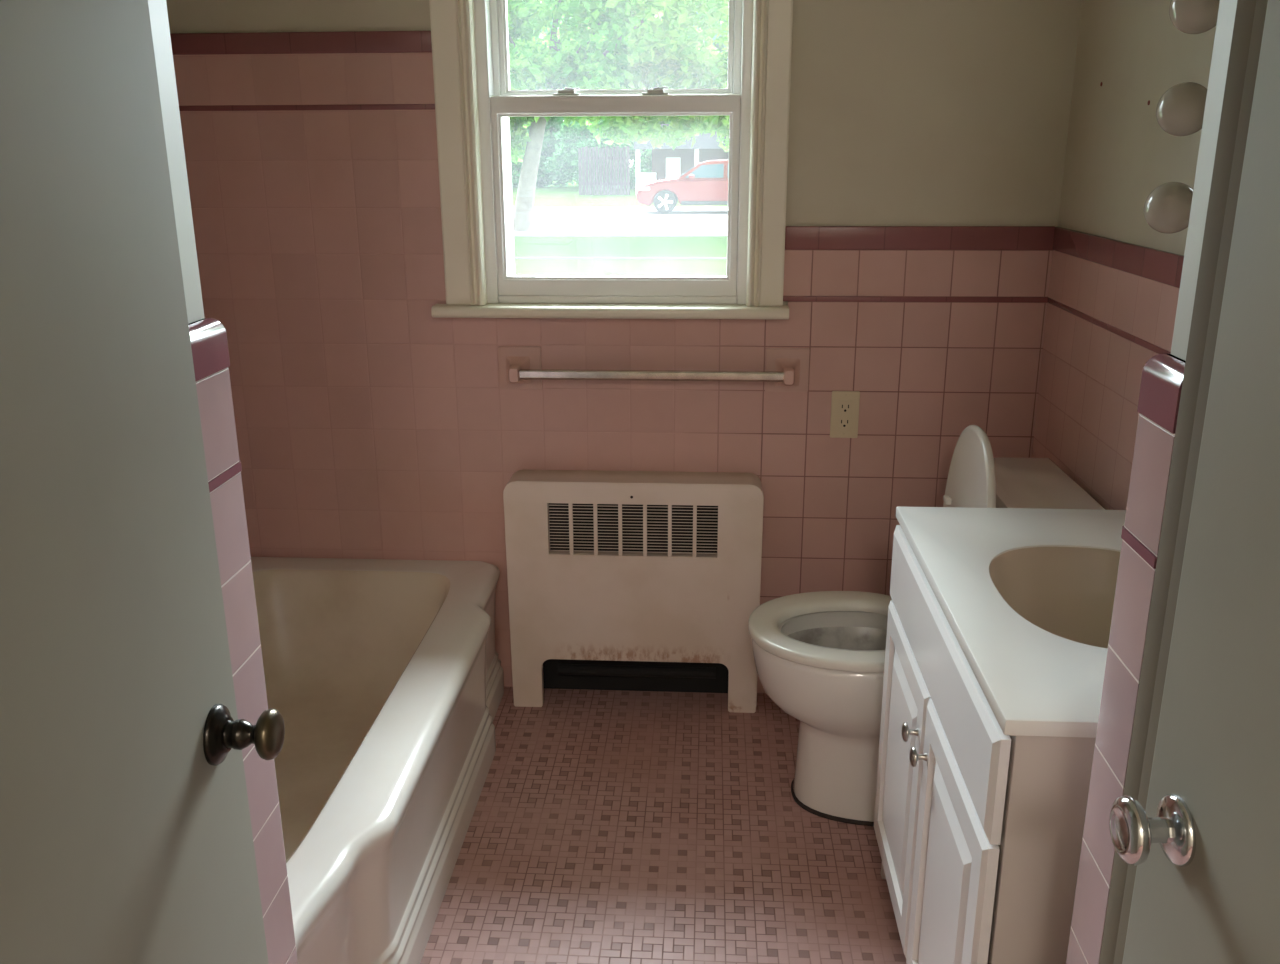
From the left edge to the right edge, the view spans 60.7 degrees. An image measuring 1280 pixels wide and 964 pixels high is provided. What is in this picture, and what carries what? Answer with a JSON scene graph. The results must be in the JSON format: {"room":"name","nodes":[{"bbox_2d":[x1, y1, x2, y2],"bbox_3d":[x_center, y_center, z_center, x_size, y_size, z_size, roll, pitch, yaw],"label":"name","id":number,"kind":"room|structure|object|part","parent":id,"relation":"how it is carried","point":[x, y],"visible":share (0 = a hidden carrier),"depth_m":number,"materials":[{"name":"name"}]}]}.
{"room":"bathroom","nodes":[
{"label":"bathroom","id":0,"kind":"room"},
{"bbox_2d":[148,0,297,963],"bbox_3d":[-0.934,0.309,-0.433,0.742,2.450,3.476,1,17,4],"label":"wall","id":1,"kind":"structure","parent":0,"point":[208,336],"depth_m":1.22,"materials":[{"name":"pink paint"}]},
{"bbox_2d":[0,0,284,963],"bbox_3d":[-0.388,0.193,0.619,0.097,2.028,0.763,1,17,4],"label":"door","id":2,"kind":"structure","parent":1,"relation":"in","point":[126,837],"depth_m":0.77,"materials":[{"name":"white paint"}]},
{"bbox_2d":[166,0,1081,692],"bbox_3d":[-0.052,-0.378,2.734,2.450,3.000,0.184,1,17,4],"label":"wall","id":3,"kind":"structure","parent":0,"point":[927,141],"depth_m":2.62,"materials":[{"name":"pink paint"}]},
{"bbox_2d":[429,0,792,318],"bbox_3d":[-0.070,-0.920,2.539,0.848,1.050,0.225,1,17,4],"label":"window","id":4,"kind":"structure","parent":3,"relation":"in","point":[475,102],"depth_m":2.54,"materials":[{"name":"beige paint"}]},
{"bbox_3d":[-0.421,-0.873,2.502,0.096,0.930,0.042,1,17,4],"label":"casing","id":5,"kind":"part","parent":4,"relation":"part of","materials":[{"name":"beige paint"}]},
{"bbox_3d":[-0.070,-0.416,2.641,0.848,0.028,0.125,1,17,4],"label":"sill","id":6,"kind":"part","parent":4,"relation":"part of","materials":[{"name":"beige paint"}]},
{"bbox_3d":[-0.056,-0.672,2.584,0.576,0.456,0.038,1,17,4],"label":"sash","id":7,"kind":"part","parent":4,"relation":"part of","materials":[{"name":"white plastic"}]},
{"bbox_3d":[-0.056,-1.090,2.507,0.542,0.450,0.036,1,17,4],"label":"sash","id":8,"kind":"part","parent":4,"relation":"part of","materials":[{"name":"white plastic"}]},
{"bbox_3d":[0.293,-0.863,2.458,0.086,0.930,0.042,1,17,4],"label":"casing","id":9,"kind":"part","parent":4,"relation":"part of","materials":[{"name":"beige paint"}]},
{"bbox_2d":[498,346,809,391],"bbox_3d":[0.028,-0.265,2.632,0.756,0.106,0.074,1,17,4],"label":"towel bar","id":10,"kind":"object","parent":3,"relation":"attached to","point":[786,369],"visible":1,"depth_m":2.63,"materials":[{"name":"chrome metal"},{"name":"pink ceramic"}]},
{"bbox_2d":[830,391,859,437],"bbox_3d":[0.499,-0.164,2.667,0.067,0.116,0.007,1,17,4],"label":"wall outlet","id":11,"kind":"object","parent":3,"relation":"attached to","point":[844,404],"visible":1,"depth_m":2.66,"materials":[{"name":"beige plastic"}]},
{"bbox_2d":[837,400,852,429],"bbox_3d":[0.499,-0.164,2.664,0.033,0.074,0.001,1,17,4],"label":"receptacle","id":12,"kind":"object","parent":11,"relation":"attached to","point":[844,407],"depth_m":2.66,"materials":[{"name":"beige plastic"}]},
{"bbox_2d":[420,687,905,963],"bbox_3d":[-0.203,1.281,0.669,2.550,0.060,5.300,1,17,4],"label":"floor","id":13,"kind":"structure","parent":0,"point":[606,826],"depth_m":2.25,"materials":[{"name":"tile"}]},
{"bbox_2d":[251,557,503,963],"bbox_3d":[-0.750,0.585,2.226,0.764,0.362,1.439,1,17,4],"label":"bathtub","id":14,"kind":"object","parent":13,"relation":"on","point":[384,677],"visible":0.54,"depth_m":2.34,"materials":[{"name":"white ceramic"}]},
{"bbox_2d":[252,569,449,862],"bbox_3d":[-0.776,0.556,2.223,0.571,0.299,1.279,1,17,4],"label":"basin","id":15,"kind":"object","parent":14,"relation":"in","point":[339,646],"depth_m":2.76,"materials":[{"name":"white ceramic"}]},
{"bbox_2d":[503,469,763,712],"bbox_3d":[-0.014,0.280,2.782,0.634,0.613,0.107,1,17,4],"label":"heater","id":16,"kind":"object","parent":13,"relation":"on","point":[618,580],"visible":0.99,"depth_m":2.72,"materials":[{"name":"white paint"}]},
{"bbox_2d":[548,504,717,556],"bbox_3d":[-0.018,0.117,2.685,0.416,0.133,0.008,1,17,4],"label":"grille","id":17,"kind":"object","parent":16,"relation":"attached to","point":[551,553],"depth_m":2.69,"materials":[{"name":"white metal"}]},
{"bbox_2d":[748,425,1104,825],"bbox_3d":[0.568,0.296,2.323,0.671,0.848,0.466,1,17,4],"label":"toilet","id":18,"kind":"object","parent":13,"relation":"on","point":[819,656],"visible":0.43,"depth_m":2.30,"materials":[{"name":"white ceramic"}]},
{"bbox_3d":[0.530,0.513,2.392,0.579,0.391,0.360,1,17,4],"label":"bowl","id":19,"kind":"part","parent":18,"relation":"part of","materials":[{"name":"white ceramic"}]},
{"bbox_3d":[0.436,0.312,2.336,0.407,0.023,0.374,1,17,4],"label":"seat","id":20,"kind":"part","parent":18,"relation":"part of","materials":[{"name":"white plastic"}]},
{"bbox_3d":[0.530,0.423,2.364,0.549,0.201,0.336,1,17,4],"label":"bowl interior","id":21,"kind":"part","parent":18,"relation":"part of","materials":[{"name":"white ceramic"}]},
{"bbox_3d":[0.673,0.097,2.255,0.038,0.430,0.374,1,17,4],"label":"lid","id":22,"kind":"part","parent":18,"relation":"part of","materials":[{"name":"white plastic"}]},
{"bbox_3d":[0.807,0.027,2.224,0.188,0.036,0.466,1,17,4],"label":"tank lid","id":23,"kind":"part","parent":18,"relation":"part of","materials":[{"name":"white ceramic"}]},
{"bbox_2d":[874,525,1095,963],"bbox_3d":[0.647,0.537,1.704,0.476,0.748,0.749,1,17,4],"label":"vanity cabinet","id":24,"kind":"object","parent":13,"relation":"on","point":[979,829],"visible":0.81,"depth_m":1.43,"materials":[{"name":"white laminate"}]},
{"bbox_3d":[0.454,0.502,1.902,0.018,0.484,0.370,1,17,4],"label":"door","id":25,"kind":"part","parent":24,"relation":"part of","materials":[{"name":"white laminate"}]},
{"bbox_3d":[0.423,0.392,1.712,0.024,0.030,0.030,1,17,4],"label":"knob","id":26,"kind":"part","parent":24,"relation":"part of","materials":[{"name":"silver metal"}]},
{"bbox_3d":[0.418,0.413,1.642,0.024,0.030,0.030,1,17,4],"label":"knob","id":27,"kind":"part","parent":24,"relation":"part of","materials":[{"name":"silver metal"}]},
{"bbox_3d":[0.441,0.253,1.630,0.018,0.140,0.745,1,17,4],"label":"false drawer","id":28,"kind":"part","parent":24,"relation":"part of","materials":[{"name":"white laminate"}]},
{"bbox_3d":[0.430,0.612,1.544,0.018,0.484,0.370,1,17,4],"label":"door","id":29,"kind":"part","parent":24,"relation":"part of","materials":[{"name":"white laminate"}]},
{"bbox_3d":[0.464,0.479,1.698,0.018,0.632,0.717,1,17,4],"label":"frame","id":30,"kind":"part","parent":24,"relation":"part of","materials":[{"name":"white wood"}]},
{"bbox_2d":[896,506,1125,737],"bbox_3d":[0.660,0.223,1.606,0.447,0.133,0.769,1,17,4],"label":"countertop","id":31,"kind":"structure","parent":24,"relation":"on","point":[1027,596],"depth_m":1.73,"materials":[{"name":"white stone"}]},
{"bbox_2d":[989,547,1120,647],"bbox_3d":[0.674,0.225,1.605,0.304,0.130,0.392,1,17,4],"label":"sink basin","id":32,"kind":"object","parent":31,"relation":"in","point":[1050,597],"depth_m":1.76,"materials":[{"name":"beige ceramic"}]},
{"bbox_2d":[1032,0,1215,509],"bbox_3d":[1.003,-0.347,1.681,0.213,2.450,1.738,1,17,4],"label":"wall","id":33,"kind":"structure","parent":0,"point":[1115,279],"depth_m":2.17,"materials":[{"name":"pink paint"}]},
{"bbox_2d":[1143,0,1219,233],"bbox_3d":[0.851,-0.640,1.647,0.118,0.580,0.079,1,17,4],"label":"vanity light bar","id":34,"kind":"object","parent":33,"relation":"attached to","point":[1180,110],"visible":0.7,"depth_m":1.65,"materials":[{"name":"white glass"}]},
{"bbox_3d":[0.831,-0.430,1.713,0.076,0.079,0.079,1,17,4],"label":"bulb","id":35,"kind":"part","parent":34,"relation":"part of","materials":[{"name":"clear glass"}]},
{"bbox_3d":[0.830,-0.569,1.670,0.076,0.079,0.079,1,17,4],"label":"bulb","id":36,"kind":"part","parent":34,"relation":"part of","materials":[{"name":"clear glass"}]},
{"bbox_3d":[0.830,-0.709,1.627,0.076,0.079,0.079,1,17,4],"label":"bulb","id":37,"kind":"part","parent":34,"relation":"part of","materials":[{"name":"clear glass"}]},
{"bbox_2d":[1066,0,1236,963],"bbox_3d":[0.644,-0.083,0.823,0.408,2.450,0.298,1,17,4],"label":"wall","id":38,"kind":"structure","parent":0,"point":[1162,374],"depth_m":0.99,"materials":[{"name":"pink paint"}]},
{"bbox_2d":[1099,0,1267,963],"bbox_3d":[0.449,-0.087,0.839,0.022,2.450,0.108,1,17,4],"label":"trim","id":39,"kind":"structure","parent":38,"relation":"attached to","point":[1250,15],"depth_m":0.88,"materials":[{"name":"paint"}]},
{"bbox_2d":[1109,0,1279,963],"bbox_3d":[0.404,0.230,0.484,0.080,2.028,0.750,0,17,0],"label":"door","id":40,"kind":"structure","parent":38,"relation":"in","point":[1204,848],"depth_m":0.75,"materials":[{"name":"white paint"}]},
{"label":"outside","id":41,"kind":"structure","parent":0,"visible":0},
{"bbox_2d":[512,172,727,275],"bbox_3d":[2.919,-11.690,44.863,140.000,0.200,87.180,1,17,4],"label":"lawn","id":42,"kind":"structure","parent":41,"point":[552,196],"depth_m":20.91,"materials":[{"name":"green plant"}]},
{"bbox_2d":[511,142,526,186],"bbox_3d":[-6.812,-14.758,49.078,4.715,3.527,1.837,1,17,4],"label":"bush","id":43,"kind":"object","parent":42,"relation":"on","point":[519,164],"visible":0.02,"depth_m":49.27,"materials":[{"name":"green plant"}]},
{"bbox_2d":[509,8,600,186],"bbox_3d":[-5.484,-20.182,54.683,9.905,10.608,7.043,1,17,4],"label":"leafy tree","id":44,"kind":"object","parent":42,"relation":"on","point":[553,126],"visible":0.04,"depth_m":53.34,"materials":[{"name":"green plant"}]},
{"bbox_2d":[543,119,627,190],"bbox_3d":[-2.389,-14.583,48.680,3.951,3.420,1.548,1,17,4],"label":"bush","id":45,"kind":"object","parent":42,"relation":"on","point":[565,160],"visible":0.45,"depth_m":48.44,"materials":[{"name":"green plant"}]},
{"bbox_2d":[578,146,629,194],"bbox_3d":[-1.451,-12.647,44.447,2.100,1.910,0.080,1,17,4],"label":"wooden fence","id":46,"kind":"object","parent":42,"relation":"on","point":[609,178],"visible":1,"depth_m":44.41,"materials":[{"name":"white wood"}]},
{"bbox_2d":[507,0,729,230],"bbox_3d":[-0.504,-10.149,24.532,12.357,8.903,5.318,0,17,0],"label":"leafy tree","id":47,"kind":"object","parent":42,"relation":"on","point":[632,54],"visible":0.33,"depth_m":24.14,"materials":[{"name":"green plant"}]},
{"bbox_2d":[569,4,726,188],"bbox_3d":[0.333,-19.447,52.291,8.866,10.636,7.826,0,17,1],"label":"leafy tree","id":48,"kind":"object","parent":42,"relation":"on","point":[632,150],"visible":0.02,"depth_m":51.15,"materials":[{"name":"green plant"}]},
{"bbox_2d":[635,121,669,172],"bbox_3d":[2.257,-14.608,48.441,5.005,3.502,1.729,1,17,4],"label":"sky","id":49,"kind":"structure","parent":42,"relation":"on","point":[648,160],"depth_m":48.51,"materials":[{"name":"white"}]},
{"bbox_2d":[634,124,728,194],"bbox_3d":[4.606,-13.553,45.794,9.600,2.800,3.300,1,17,4],"label":"house","id":50,"kind":"structure","parent":42,"relation":"on","point":[667,163],"depth_m":45.42,"materials":[{"name":"brick"}]},
{"bbox_3d":[-0.086,-12.889,45.405,0.180,1.800,0.180,1,17,4],"label":"porch post","id":51,"kind":"part","parent":50,"relation":"part of","materials":[{"name":"white paint"}]},
{"bbox_3d":[2.339,-12.854,45.256,0.180,1.800,0.180,1,17,4],"label":"porch post","id":52,"kind":"part","parent":50,"relation":"part of","materials":[{"name":"white paint"}]},
{"bbox_2d":[693,12,727,59],"bbox_3d":[6.036,-19.578,52.986,9.302,10.451,7.748,1,17,4],"label":"leafy tree","id":53,"kind":"object","parent":42,"relation":"on","point":[714,37],"visible":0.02,"depth_m":51.31,"materials":[{"name":"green plant"}]},
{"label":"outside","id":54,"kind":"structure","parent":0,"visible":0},
{"bbox_2d":[513,207,727,235],"bbox_3d":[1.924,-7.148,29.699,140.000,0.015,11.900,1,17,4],"label":"road","id":55,"kind":"structure","parent":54,"point":[546,221],"depth_m":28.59,"materials":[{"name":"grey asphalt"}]},
{"bbox_2d":[636,160,728,213],"bbox_3d":[2.141,-8.759,32.364,4.400,1.500,1.976,1,17,4],"label":"suv","id":56,"kind":"object","parent":55,"relation":"on","point":[705,183],"visible":0.62,"depth_m":31.69,"materials":[{"name":"paint"}]},
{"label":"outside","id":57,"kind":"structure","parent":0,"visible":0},
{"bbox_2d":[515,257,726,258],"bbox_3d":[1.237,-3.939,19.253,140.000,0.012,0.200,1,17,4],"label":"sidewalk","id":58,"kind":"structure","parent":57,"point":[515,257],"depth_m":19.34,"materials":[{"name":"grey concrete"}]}
]}

